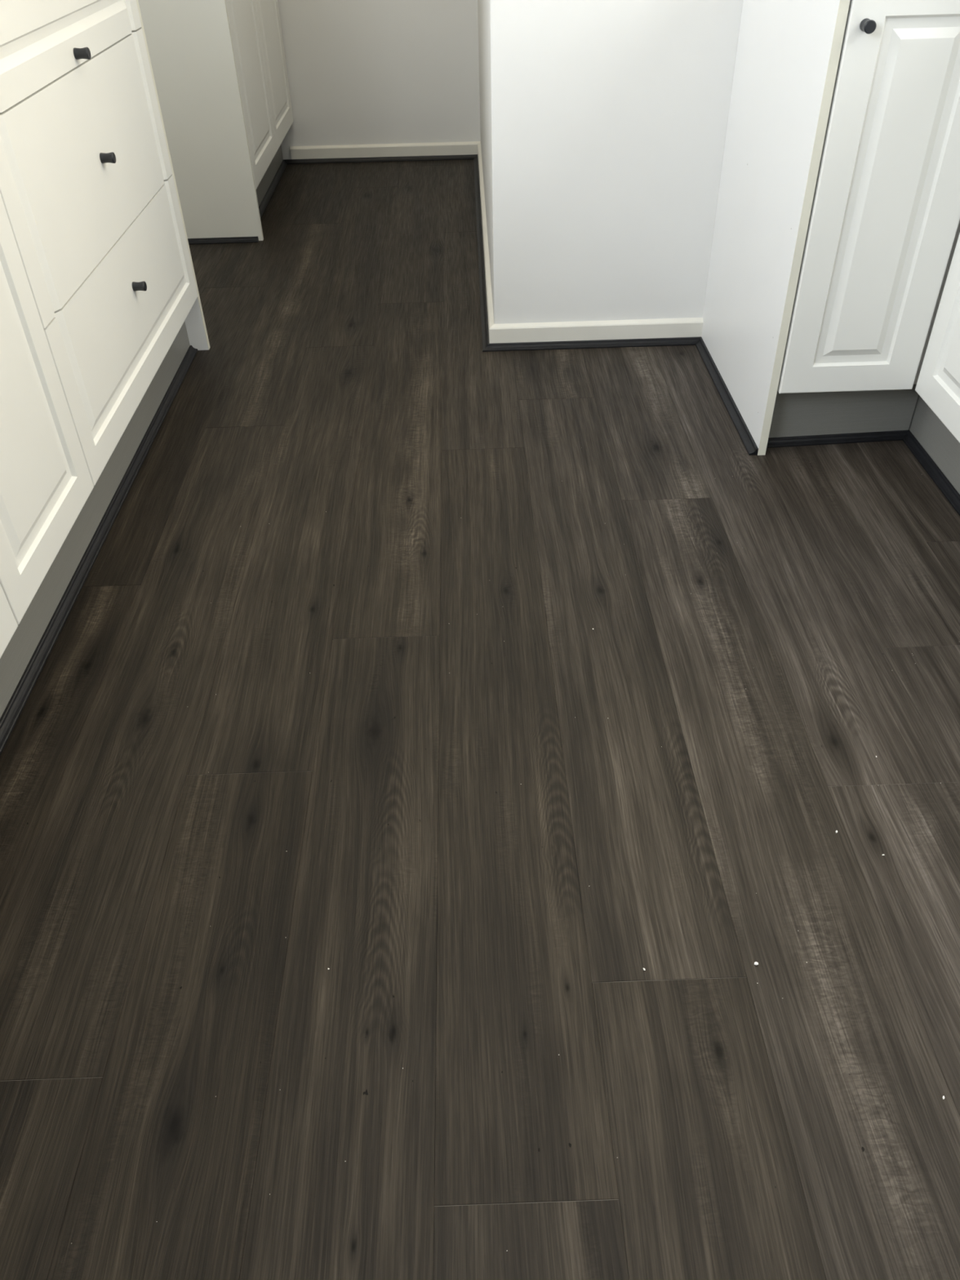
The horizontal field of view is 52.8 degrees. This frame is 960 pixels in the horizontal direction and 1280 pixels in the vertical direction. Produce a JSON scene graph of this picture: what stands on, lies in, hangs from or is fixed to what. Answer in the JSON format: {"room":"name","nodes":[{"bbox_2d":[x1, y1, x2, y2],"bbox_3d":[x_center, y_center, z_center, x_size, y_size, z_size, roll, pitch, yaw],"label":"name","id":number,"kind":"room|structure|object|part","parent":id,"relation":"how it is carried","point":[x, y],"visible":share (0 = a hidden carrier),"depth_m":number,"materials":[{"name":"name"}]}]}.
{"room":"kitchen","nodes":[
{"label":"kitchen","id":0,"kind":"room"},
{"bbox_2d":[277,0,480,159],"bbox_3d":[-0.711,-2.971,3.344,1.375,2.400,0.125,-2,40,0],"label":"wall","id":1,"kind":"structure","parent":0,"point":[360,72],"depth_m":3.86,"materials":[{"name":"white paint"}]},
{"bbox_2d":[283,154,476,164],"bbox_3d":[-0.417,-2.013,4.047,0.817,0.015,0.018,-1,40,0],"label":"trim","id":2,"kind":"structure","parent":1,"relation":"attached to","point":[468,156],"depth_m":4.05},
{"bbox_2d":[289,141,480,159],"bbox_3d":[-0.394,-2.042,4.045,0.795,0.061,0.014,-1,40,0],"label":"baseboard","id":3,"kind":"structure","parent":1,"relation":"attached to","point":[442,148],"depth_m":4.03,"materials":[{"name":"white wood"}]},
{"bbox_2d":[0,159,959,1279],"bbox_3d":[0.120,0.429,1.162,2.985,0.080,7.834,-2,40,0],"label":"floor","id":4,"kind":"structure","parent":0,"point":[486,861],"depth_m":1.31,"materials":[{"name":"brown wood"}]},
{"bbox_2d":[0,193,93,658],"bbox_3d":[-0.980,-0.292,1.215,0.615,0.722,0.802,-2,40,0],"label":"base cabinet","id":5,"kind":"object","parent":4,"relation":"on","point":[46,482],"visible":1,"depth_m":1.49,"materials":[{"name":"white wood"}]},
{"bbox_3d":[-0.701,-0.171,1.062,0.018,0.720,0.396,-2,40,0],"label":"door","id":6,"kind":"part","parent":5,"relation":"part of","materials":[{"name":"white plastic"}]},
{"bbox_2d":[0,321,190,718],"bbox_3d":[-0.737,0.244,1.239,0.016,0.144,3.355,-2,40,0],"label":"kickboard","id":7,"kind":"object","parent":4,"relation":"on","point":[20,650],"visible":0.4,"depth_m":1.81,"materials":[{"name":"grey laminate"}]},
{"bbox_2d":[0,345,197,755],"bbox_3d":[-0.718,0.293,1.280,0.018,0.015,3.355,-2,40,0],"label":"trim","id":8,"kind":"structure","parent":4,"relation":"on","point":[24,688],"depth_m":1.79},
{"bbox_2d":[0,0,209,485],"bbox_3d":[-1.001,-0.800,1.941,0.615,0.866,0.964,-2,40,0],"label":"base cabinet","id":9,"kind":"object","parent":4,"relation":"on","point":[89,192],"visible":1,"depth_m":1.79,"materials":[{"name":"white wood"}]},
{"bbox_3d":[-0.735,-1.085,1.701,0.018,0.130,0.946,-2,40,0],"label":"drawer","id":10,"kind":"part","parent":9,"relation":"part of","materials":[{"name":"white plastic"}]},
{"bbox_3d":[-0.713,-1.051,1.732,0.025,0.019,0.019,-2,40,0],"label":"knob","id":11,"kind":"part","parent":9,"relation":"part of","materials":[{"name":"black metal"}]},
{"bbox_3d":[-0.731,-0.920,1.838,0.018,0.294,0.946,-2,40,0],"label":"drawer","id":12,"kind":"part","parent":9,"relation":"part of","materials":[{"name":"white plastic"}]},
{"bbox_3d":[-0.709,-0.919,1.841,0.025,0.019,0.019,-2,40,0],"label":"knob","id":13,"kind":"part","parent":9,"relation":"part of","materials":[{"name":"black metal"}]},
{"bbox_3d":[-0.724,-0.693,2.027,0.018,0.291,0.946,-2,40,0],"label":"drawer","id":14,"kind":"part","parent":9,"relation":"part of","materials":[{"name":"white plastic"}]},
{"bbox_3d":[-0.704,-0.731,1.997,0.025,0.019,0.019,-2,40,0],"label":"knob","id":15,"kind":"part","parent":9,"relation":"part of","materials":[{"name":"black metal"}]},
{"bbox_3d":[-1.027,-1.102,2.305,0.587,0.866,0.018,-2,40,0],"label":"panel","id":16,"kind":"part","parent":9,"relation":"part of","materials":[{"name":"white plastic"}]},
{"bbox_2d":[137,0,293,240],"bbox_3d":[-1.071,-2.478,2.997,0.600,2.100,1.021,-2,40,0],"label":"pantry cabinet","id":17,"kind":"object","parent":4,"relation":"on","point":[219,67],"visible":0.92,"depth_m":3.09,"materials":[{"name":"white wood"}]},
{"bbox_3d":[-0.775,-2.394,2.764,0.018,1.943,0.503,-2,40,0],"label":"door","id":18,"kind":"part","parent":17,"relation":"part of","materials":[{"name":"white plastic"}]},
{"bbox_3d":[-0.788,-2.715,3.150,0.018,1.943,0.495,-2,40,0],"label":"door","id":19,"kind":"part","parent":17,"relation":"part of","materials":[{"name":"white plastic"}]},
{"bbox_2d":[187,236,258,244],"bbox_3d":[-1.042,-1.344,3.263,0.584,0.015,0.018,-2,40,0],"label":"trim","id":20,"kind":"structure","parent":4,"relation":"on","point":[234,239],"depth_m":3.26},
{"bbox_2d":[255,145,283,206],"bbox_3d":[-0.822,-1.744,3.624,0.016,0.157,1.003,-2,40,0],"label":"kickboard","id":21,"kind":"object","parent":4,"relation":"on","point":[273,166],"visible":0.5,"depth_m":3.74,"materials":[{"name":"grey laminate"}]},
{"bbox_2d":[258,160,287,217],"bbox_3d":[-0.804,-1.689,3.670,0.018,0.015,1.004,-2,40,0],"label":"trim","id":22,"kind":"structure","parent":4,"relation":"on","point":[279,173],"depth_m":3.74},
{"bbox_2d":[695,337,758,455],"bbox_3d":[0.580,-0.597,2.308,0.018,0.015,0.606,-2,40,0],"label":"trim","id":23,"kind":"structure","parent":4,"relation":"on","point":[752,449],"depth_m":2.26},
{"bbox_2d":[701,0,959,455],"bbox_3d":[1.009,-0.933,2.031,0.858,0.866,0.650,-2,40,0],"label":"base cabinet","id":24,"kind":"object","parent":4,"relation":"on","point":[837,229],"visible":1,"depth_m":1.82,"materials":[{"name":"white wood"}]},
{"bbox_3d":[0.588,-0.929,2.041,0.016,0.866,0.619,-2,40,0],"label":"panel","id":25,"kind":"part","parent":24,"relation":"part of","materials":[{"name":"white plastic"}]},
{"bbox_3d":[0.627,-0.993,1.562,0.019,0.019,0.025,-2,40,0],"label":"knob","id":26,"kind":"part","parent":24,"relation":"part of","materials":[{"name":"black metal"}]},
{"bbox_3d":[0.743,-0.792,1.760,0.274,0.720,0.018,-2,40,0],"label":"door","id":27,"kind":"part","parent":24,"relation":"part of","materials":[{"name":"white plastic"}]},
{"bbox_2d":[766,430,908,448],"bbox_3d":[0.778,-0.439,2.111,0.331,0.015,0.018,-4,40,-2],"label":"trim","id":28,"kind":"structure","parent":4,"relation":"on","point":[884,436],"depth_m":2.11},
{"bbox_2d":[768,384,918,437],"bbox_3d":[0.775,-0.500,2.083,0.330,0.143,0.016,-4,40,-2],"label":"kickboard","id":29,"kind":"object","parent":4,"relation":"on","point":[820,413],"visible":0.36,"depth_m":2.08,"materials":[{"name":"grey laminate"}]},
{"bbox_2d":[902,430,959,515],"bbox_3d":[0.946,-0.147,1.753,0.018,0.015,0.966,-2,40,0],"label":"trim","id":30,"kind":"structure","parent":4,"relation":"on","point":[948,490],"depth_m":2.00,"materials":[{"name":"black wood"}]},
{"bbox_2d":[908,394,959,494],"bbox_3d":[0.962,-0.202,1.718,0.016,0.143,0.982,-2,40,0],"label":"kickboard","id":31,"kind":"object","parent":4,"relation":"on","point":[942,446],"visible":0.4,"depth_m":2.00,"materials":[{"name":"grey laminate"}]},
{"bbox_2d":[915,233,959,442],"bbox_3d":[1.162,-0.521,1.417,0.586,0.722,0.916,-2,40,0],"label":"base cabinet","id":32,"kind":"object","parent":4,"relation":"on","point":[938,384],"visible":1,"depth_m":1.85,"materials":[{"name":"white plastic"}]},
{"bbox_2d":[477,0,742,324],"bbox_3d":[0.698,-2.390,2.595,1.426,2.400,2.092,-2,40,0],"label":"wall","id":33,"kind":"structure","parent":0,"point":[603,123],"depth_m":2.26,"materials":[{"name":"white paint"}]},
{"bbox_2d":[473,154,488,350],"bbox_3d":[-0.001,-1.394,3.288,0.018,0.015,1.986,-2,40,0],"label":"trim","id":34,"kind":"structure","parent":33,"relation":"attached to","point":[485,333],"depth_m":3.03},
{"bbox_2d":[477,142,493,331],"bbox_3d":[0.014,-1.423,3.285,0.014,0.061,1.981,-2,40,0],"label":"baseboard","id":35,"kind":"structure","parent":33,"relation":"attached to","point":[486,262],"depth_m":3.01,"materials":[{"name":"white wood"}]},
{"bbox_2d":[482,337,700,351],"bbox_3d":[0.294,-0.775,2.532,0.575,0.015,0.018,-2,40,0],"label":"trim","id":36,"kind":"structure","parent":33,"relation":"attached to","point":[678,340],"depth_m":2.53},
{"bbox_2d":[488,317,702,343],"bbox_3d":[0.302,-0.803,2.530,0.557,0.061,0.014,-2,40,0],"label":"baseboard","id":37,"kind":"structure","parent":33,"relation":"attached to","point":[686,326],"depth_m":2.52,"materials":[{"name":"white wood"}]}
]}

